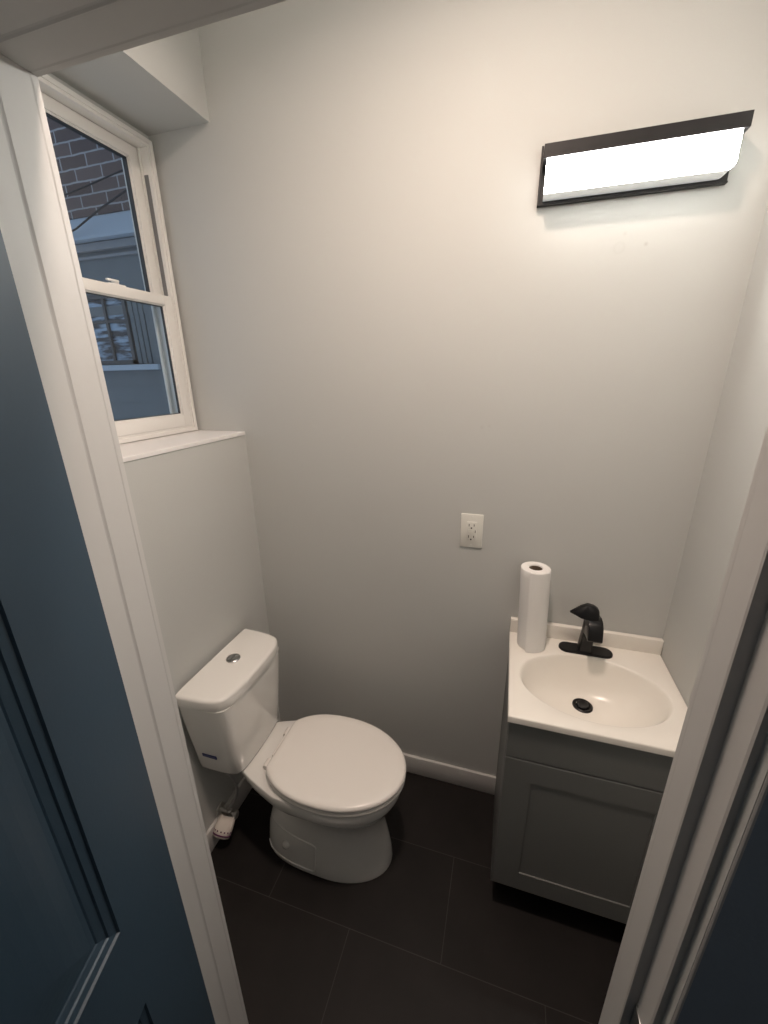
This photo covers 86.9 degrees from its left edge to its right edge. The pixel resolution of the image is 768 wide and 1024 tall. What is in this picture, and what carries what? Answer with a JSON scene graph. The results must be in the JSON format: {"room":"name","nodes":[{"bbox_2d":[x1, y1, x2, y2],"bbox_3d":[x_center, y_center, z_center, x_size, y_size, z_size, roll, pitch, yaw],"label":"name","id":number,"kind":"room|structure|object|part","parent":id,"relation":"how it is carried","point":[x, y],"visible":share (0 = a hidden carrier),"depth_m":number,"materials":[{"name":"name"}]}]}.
{"room":"bathroom","nodes":[
{"label":"bathroom","id":0,"kind":"room"},
{"bbox_2d":[47,28,279,831],"bbox_3d":[-0.804,-0.072,1.205,0.300,2.820,0.940,5,19,16],"label":"wall","id":1,"kind":"structure","parent":0,"point":[194,511],"depth_m":1.30,"materials":[{"name":"paint"}]},
{"bbox_2d":[38,74,197,443],"bbox_3d":[-0.858,-0.686,1.243,0.094,0.919,0.496,5,19,16],"label":"window","id":2,"kind":"structure","parent":1,"relation":"in","point":[62,105],"depth_m":1.34,"materials":[{"name":"white plastic"}]},
{"bbox_3d":[-0.873,-0.885,1.180,0.037,0.456,0.446,5,19,16],"label":"sash","id":3,"kind":"part","parent":2,"relation":"part of","materials":[{"name":"white plastic"}]},
{"bbox_3d":[-0.826,-0.480,1.303,0.030,0.444,0.446,5,19,16],"label":"sash","id":4,"kind":"part","parent":2,"relation":"part of","materials":[{"name":"white plastic"}]},
{"bbox_2d":[120,430,244,461],"bbox_3d":[-0.779,-0.167,1.165,0.231,0.014,0.938,5,19,16],"label":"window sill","id":5,"kind":"structure","parent":1,"relation":"attached to","point":[140,449],"depth_m":1.31,"materials":[{"name":"white paint"}]},
{"bbox_2d":[213,774,238,839],"bbox_3d":[-0.607,1.072,1.521,0.099,0.363,0.101,5,19,16],"label":"water supply valve","id":6,"kind":"object","parent":1,"relation":"attached to","point":[224,825],"visible":0.95,"depth_m":1.54,"materials":[{"name":"silver metal"}]},
{"bbox_3d":[-0.580,1.174,1.574,0.023,0.032,0.032,5,19,16],"label":"handle","id":7,"kind":"part","parent":6,"relation":"part of","materials":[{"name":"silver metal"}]},
{"bbox_2d":[206,777,251,852],"bbox_3d":[-0.645,1.231,1.593,0.013,0.098,0.927,5,19,16],"label":"baseboard","id":8,"kind":"structure","parent":1,"relation":"attached to","point":[244,787],"depth_m":1.67,"materials":[{"name":"grey paint"}]},
{"bbox_2d":[211,772,625,1023],"bbox_3d":[-0.357,1.627,0.654,2.108,0.060,2.970,5,19,16],"label":"floor","id":9,"kind":"structure","parent":0,"point":[430,939],"depth_m":1.31,"materials":[{"name":"tile"}]},
{"bbox_2d":[175,629,405,882],"bbox_3d":[-0.267,0.911,1.479,0.709,0.768,0.381,5,19,16],"label":"toilet","id":10,"kind":"object","parent":9,"relation":"on","point":[331,783],"visible":1,"depth_m":1.41,"materials":[{"name":"white ceramic"}]},
{"bbox_3d":[-0.524,0.551,1.438,0.184,0.042,0.381,5,19,16],"label":"tank lid","id":11,"kind":"part","parent":10,"relation":"part of","materials":[{"name":"white ceramic"}]},
{"bbox_3d":[-0.524,0.723,1.497,0.177,0.319,0.368,5,19,16],"label":"tank","id":12,"kind":"part","parent":10,"relation":"part of","materials":[{"name":"white ceramic"}]},
{"bbox_3d":[-0.224,1.088,1.526,0.602,0.400,0.353,5,19,16],"label":"bowl","id":13,"kind":"part","parent":10,"relation":"part of","materials":[{"name":"white ceramic"}]},
{"bbox_3d":[-0.154,0.871,1.429,0.471,0.024,0.360,5,19,16],"label":"lid","id":14,"kind":"part","parent":10,"relation":"part of","materials":[{"name":"white plastic"}]},
{"bbox_3d":[-0.154,0.893,1.436,0.469,0.020,0.358,5,19,16],"label":"seat","id":15,"kind":"part","parent":10,"relation":"part of","materials":[{"name":"white plastic"}]},
{"bbox_2d":[490,652,673,923],"bbox_3d":[0.639,0.913,1.371,0.474,0.806,0.409,5,19,16],"label":"bathroom vanity","id":16,"kind":"object","parent":9,"relation":"on","point":[574,818],"visible":0.54,"depth_m":1.17,"materials":[{"name":"grey paint"}]},
{"bbox_3d":[0.581,0.977,1.196,0.469,0.545,0.019,5,19,16],"label":"door","id":17,"kind":"part","parent":16,"relation":"part of","materials":[{"name":"grey paint"}]},
{"bbox_3d":[0.576,0.654,1.088,0.469,0.126,0.019,5,19,16],"label":"drawer","id":18,"kind":"part","parent":16,"relation":"part of","materials":[{"name":"grey paint"}]},
{"bbox_2d":[508,617,687,756],"bbox_3d":[0.630,0.545,1.243,0.479,0.176,0.418,5,19,16],"label":"sink","id":19,"kind":"object","parent":16,"relation":"in","point":[630,698],"visible":0.96,"depth_m":1.28,"materials":[{"name":"white ceramic"}]},
{"bbox_2d":[517,561,550,652],"bbox_3d":[0.499,0.319,1.356,0.106,0.291,0.100,5,19,16],"label":"paper towel roll","id":20,"kind":"object","parent":19,"relation":"on","point":[535,577],"visible":1,"depth_m":1.32,"materials":[{"name":"white paper"}]},
{"bbox_2d":[558,603,612,658],"bbox_3d":[0.665,0.384,1.302,0.166,0.196,0.122,5,19,16],"label":"bathroom faucet","id":21,"kind":"object","parent":19,"relation":"on","point":[592,630],"visible":1,"depth_m":1.28,"materials":[{"name":"black metal"}]},
{"bbox_3d":[0.633,0.311,1.281,0.082,0.042,0.050,5,19,16],"label":"lever","id":22,"kind":"part","parent":21,"relation":"part of","materials":[{"name":"black metal"}]},
{"bbox_3d":[0.676,0.463,1.363,0.166,0.008,0.052,5,19,16],"label":"deck plate","id":23,"kind":"part","parent":21,"relation":"part of","materials":[{"name":"black metal"}]},
{"bbox_3d":[0.660,0.370,1.278,0.043,0.078,0.086,5,19,16],"label":"spout","id":24,"kind":"part","parent":21,"relation":"part of","materials":[{"name":"black metal"}]},
{"bbox_2d":[148,0,767,775],"bbox_3d":[0.154,-0.169,1.450,1.860,2.820,0.120,5,19,16],"label":"wall","id":25,"kind":"structure","parent":0,"point":[373,287],"depth_m":1.23,"materials":[{"name":"paint"}]},
{"bbox_2d":[403,753,495,794],"bbox_3d":[-0.019,1.127,1.875,1.036,0.098,0.013,5,19,16],"label":"baseboard","id":26,"kind":"structure","parent":25,"relation":"attached to","point":[479,781],"depth_m":1.78,"materials":[{"name":"grey paint"}]},
{"bbox_2d":[460,513,483,547],"bbox_3d":[0.304,0.066,1.410,0.076,0.124,0.010,5,19,16],"label":"wall outlet","id":27,"kind":"object","parent":25,"relation":"attached to","point":[471,532],"visible":1,"depth_m":1.41,"materials":[{"name":"white plastic"}]},
{"bbox_2d":[466,521,476,540],"bbox_3d":[0.304,0.067,1.408,0.034,0.069,0.003,5,19,16],"label":"receptacle","id":28,"kind":"object","parent":27,"relation":"attached to","point":[471,526],"depth_m":1.41,"materials":[{"name":"grey plastic"}]},
{"bbox_2d":[510,617,663,654],"bbox_3d":[0.687,0.426,1.405,0.479,0.056,0.018,5,19,16],"label":"backsplash","id":29,"kind":"structure","parent":25,"relation":"attached to","point":[633,642],"depth_m":1.37,"materials":[{"name":"white ceramic"}]},
{"bbox_2d":[537,109,754,207],"bbox_3d":[0.599,-0.843,0.971,0.424,0.127,0.070,5,19,16],"label":"vanity light","id":30,"kind":"object","parent":25,"relation":"attached to","point":[701,152],"visible":1,"depth_m":0.95,"materials":[{"name":"black metal"}]},
{"bbox_3d":[0.605,-0.851,0.995,0.421,0.127,0.019,5,19,16],"label":"plate","id":31,"kind":"part","parent":30,"relation":"part of","materials":[{"name":"black metal"}]},
{"bbox_2d":[543,163,730,201],"bbox_3d":[0.600,-0.825,0.975,0.400,0.072,0.051,5,19,16],"label":"diffuser","id":32,"kind":"object","parent":30,"relation":"attached to","point":[562,182],"depth_m":0.98,"materials":[{"name":"white"}]},
{"bbox_2d":[544,128,743,193],"bbox_3d":[0.592,-0.816,0.951,0.400,0.072,0.002,5,19,16],"label":"diffuser","id":33,"kind":"object","parent":30,"relation":"attached to","point":[689,152],"depth_m":0.94,"materials":[{"name":"white"}]},
{"bbox_2d":[661,204,767,706],"bbox_3d":[0.832,0.064,0.727,0.120,2.820,0.940,5,19,16],"label":"wall","id":34,"kind":"structure","parent":0,"point":[741,421],"depth_m":1.04,"materials":[{"name":"paint"}]},
{"bbox_2d":[662,740,767,1023],"bbox_3d":[-0.008,0.165,0.465,2.650,2.820,0.086,5,19,16],"label":"wall","id":35,"kind":"structure","parent":0,"point":[729,985],"depth_m":0.39,"materials":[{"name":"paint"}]},
{"bbox_2d":[0,229,214,1023],"bbox_3d":[-0.387,0.635,0.346,0.035,2.005,0.700,-1,19,0],"label":"door","id":36,"kind":"structure","parent":35,"relation":"in","point":[94,926],"depth_m":0.48,"materials":[{"name":"blue paint"}]},
{"bbox_2d":[0,0,767,1023],"bbox_3d":[-0.023,0.532,0.600,0.752,2.039,0.096,5,19,16],"label":"door frame","id":37,"kind":"structure","parent":35,"relation":"attached to","point":[723,738],"depth_m":0.44,"materials":[{"name":"grey paint"}]},
{"bbox_3d":[0.320,0.665,0.518,0.004,0.060,0.028,5,19,16],"label":"strike plate","id":38,"kind":"part","parent":37,"relation":"part of","materials":[{"name":"silver metal"}]},
{"label":"outside","id":39,"kind":"structure","parent":0,"visible":0},
{"bbox_2d":[47,117,169,419],"bbox_3d":[-2.450,-2.329,2.845,3.750,6.900,0.330,5,19,16],"label":"neighboring building","id":40,"kind":"structure","parent":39,"point":[106,247],"depth_m":2.79,"materials":[{"name":"brick"}]},
{"bbox_2d":[64,169,122,195],"bbox_3d":[-2.078,-2.099,2.661,2.001,0.280,0.020,5,19,16],"label":"cable","id":41,"kind":"object","parent":40,"relation":"attached to","point":[121,170],"visible":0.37,"depth_m":2.59,"materials":[{"name":"black plastic"}]},
{"bbox_2d":[72,189,126,231],"bbox_3d":[-2.137,-1.943,2.679,1.503,0.326,0.020,4,19,14],"label":"cable","id":42,"kind":"object","parent":40,"relation":"attached to","point":[125,190],"visible":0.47,"depth_m":2.59,"materials":[{"name":"black plastic"}]},
{"bbox_3d":[-2.470,-1.826,2.918,3.750,0.090,0.040,5,19,16],"label":"cornice","id":43,"kind":"part","parent":40,"relation":"part of","materials":[{"name":"grey"}]},
{"bbox_3d":[-2.163,-1.331,3.001,0.730,0.420,0.008,5,19,16],"label":"pane","id":44,"kind":"part","parent":40,"relation":"part of","materials":[{"name":"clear glass"}]},
{"bbox_3d":[-2.105,-1.077,3.038,1.100,0.037,0.065,5,19,16],"label":"window sill","id":45,"kind":"part","parent":40,"relation":"part of","materials":[{"name":"metal"}]},
{"bbox_3d":[-1.585,-0.270,3.159,0.396,2.570,0.046,5,19,16],"label":"board panel","id":46,"kind":"part","parent":40,"relation":"part of","materials":[{"name":"grey"}]}
]}

